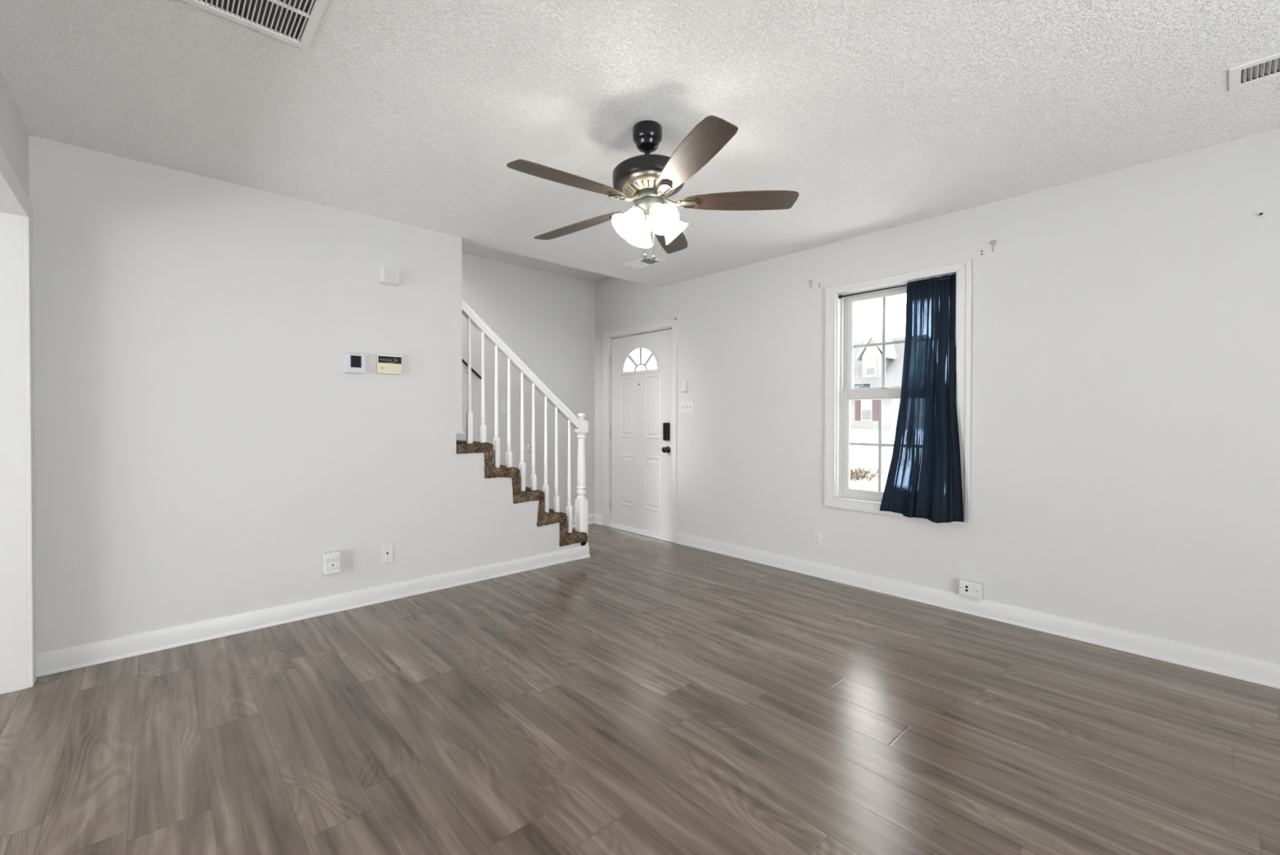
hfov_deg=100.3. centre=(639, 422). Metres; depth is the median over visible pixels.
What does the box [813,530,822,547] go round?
duplex outlet
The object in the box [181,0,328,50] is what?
ceiling vent
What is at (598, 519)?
baseboard
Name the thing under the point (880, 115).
ceiling
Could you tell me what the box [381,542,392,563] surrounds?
cable plate
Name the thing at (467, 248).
ceiling
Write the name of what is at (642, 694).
floor
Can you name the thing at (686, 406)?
switch plate
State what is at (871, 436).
ground
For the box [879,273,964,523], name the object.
curtain
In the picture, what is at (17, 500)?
trim
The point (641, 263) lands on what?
ceiling vent
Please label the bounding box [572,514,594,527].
baseboard
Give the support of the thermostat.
attached to the wall at (203, 439)
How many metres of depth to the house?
46.01 m
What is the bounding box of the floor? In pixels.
[0,523,1279,854]
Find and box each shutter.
[854,400,860,420]
[872,399,878,420]
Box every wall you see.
[0,71,29,198]
[28,134,586,653]
[456,253,595,516]
[595,128,1279,663]
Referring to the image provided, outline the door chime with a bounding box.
[377,265,399,286]
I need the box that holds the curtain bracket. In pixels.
[990,240,995,251]
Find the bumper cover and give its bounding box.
[527,444,531,451]
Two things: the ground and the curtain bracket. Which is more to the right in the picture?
the curtain bracket
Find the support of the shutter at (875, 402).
hanging from the house
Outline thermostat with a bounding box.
[343,352,365,373]
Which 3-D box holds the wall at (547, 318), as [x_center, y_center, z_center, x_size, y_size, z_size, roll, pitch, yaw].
[-3.287,-0.213,3.490,7.439,2.700,0.100,0,1,-42]
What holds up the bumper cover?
attached to the wall at (547, 318)
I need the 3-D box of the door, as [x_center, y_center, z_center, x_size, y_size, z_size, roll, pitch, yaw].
[0.003,0.068,5.446,0.143,2.110,1.094,0,1,-42]
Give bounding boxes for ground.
[849,429,895,491]
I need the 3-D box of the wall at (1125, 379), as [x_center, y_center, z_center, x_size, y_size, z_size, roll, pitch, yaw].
[2.038,-0.203,3.269,0.140,2.700,7.595,0,1,-42]
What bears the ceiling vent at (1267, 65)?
in the ceiling at (880, 115)
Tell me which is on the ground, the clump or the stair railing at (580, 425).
the clump
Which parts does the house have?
pane, pane, pane, pane, corner trim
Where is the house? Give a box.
[850,332,905,430]
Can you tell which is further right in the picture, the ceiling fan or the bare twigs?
the bare twigs
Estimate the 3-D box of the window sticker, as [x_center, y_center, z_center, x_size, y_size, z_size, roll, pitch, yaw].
[1.585,-0.255,3.808,0.002,0.042,0.114,0,1,-42]
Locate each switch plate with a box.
[502,401,507,413]
[680,400,693,413]
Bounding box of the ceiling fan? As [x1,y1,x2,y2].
[506,115,799,262]
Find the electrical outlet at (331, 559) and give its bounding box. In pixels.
[323,550,340,574]
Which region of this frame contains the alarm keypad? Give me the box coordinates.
[376,353,401,374]
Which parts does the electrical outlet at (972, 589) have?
plate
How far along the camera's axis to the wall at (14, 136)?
2.14 m
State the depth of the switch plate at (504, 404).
5.21 m
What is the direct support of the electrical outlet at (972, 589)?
attached to the wall at (1125, 379)
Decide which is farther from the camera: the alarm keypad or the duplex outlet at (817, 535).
the duplex outlet at (817, 535)
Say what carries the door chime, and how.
attached to the wall at (203, 439)
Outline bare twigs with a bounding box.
[849,451,892,463]
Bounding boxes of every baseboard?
[35,544,590,676]
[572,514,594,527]
[594,513,603,524]
[675,531,1279,688]
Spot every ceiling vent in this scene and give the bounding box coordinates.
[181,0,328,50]
[622,256,665,269]
[1228,52,1279,91]
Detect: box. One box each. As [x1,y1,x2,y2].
[681,380,688,391]
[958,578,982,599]
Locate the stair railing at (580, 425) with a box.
[462,297,588,546]
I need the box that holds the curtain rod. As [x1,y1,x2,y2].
[838,274,955,298]
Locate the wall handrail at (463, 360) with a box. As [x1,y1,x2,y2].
[462,358,481,379]
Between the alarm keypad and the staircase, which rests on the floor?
the staircase
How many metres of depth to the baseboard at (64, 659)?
3.01 m
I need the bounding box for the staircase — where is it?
[456,440,587,546]
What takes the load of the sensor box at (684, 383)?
attached to the wall at (1125, 379)
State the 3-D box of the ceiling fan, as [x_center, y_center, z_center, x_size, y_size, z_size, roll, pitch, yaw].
[0.006,-0.993,2.314,1.218,0.589,1.256,0,1,-42]
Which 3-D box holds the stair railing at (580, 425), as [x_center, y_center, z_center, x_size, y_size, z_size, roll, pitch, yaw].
[-0.874,0.117,4.171,1.108,2.033,0.082,0,1,-42]
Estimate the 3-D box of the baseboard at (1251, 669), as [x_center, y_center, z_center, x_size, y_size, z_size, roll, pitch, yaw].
[2.386,1.101,2.775,0.026,0.102,6.075,0,1,-42]
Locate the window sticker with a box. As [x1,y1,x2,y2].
[854,383,870,387]
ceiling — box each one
[0,0,1279,287]
[462,241,611,281]
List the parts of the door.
panel, panel, fanlight frame, panel, panel, knob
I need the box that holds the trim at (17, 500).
[0,147,36,693]
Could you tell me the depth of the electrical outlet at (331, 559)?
3.19 m
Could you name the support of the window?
in the wall at (1125, 379)
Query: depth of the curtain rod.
3.56 m
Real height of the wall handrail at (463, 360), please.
1.014 m
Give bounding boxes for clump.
[849,464,888,481]
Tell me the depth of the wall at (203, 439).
2.89 m
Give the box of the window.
[824,257,972,525]
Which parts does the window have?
sash, sash, frame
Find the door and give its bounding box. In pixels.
[603,317,677,542]
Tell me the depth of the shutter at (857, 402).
46.12 m

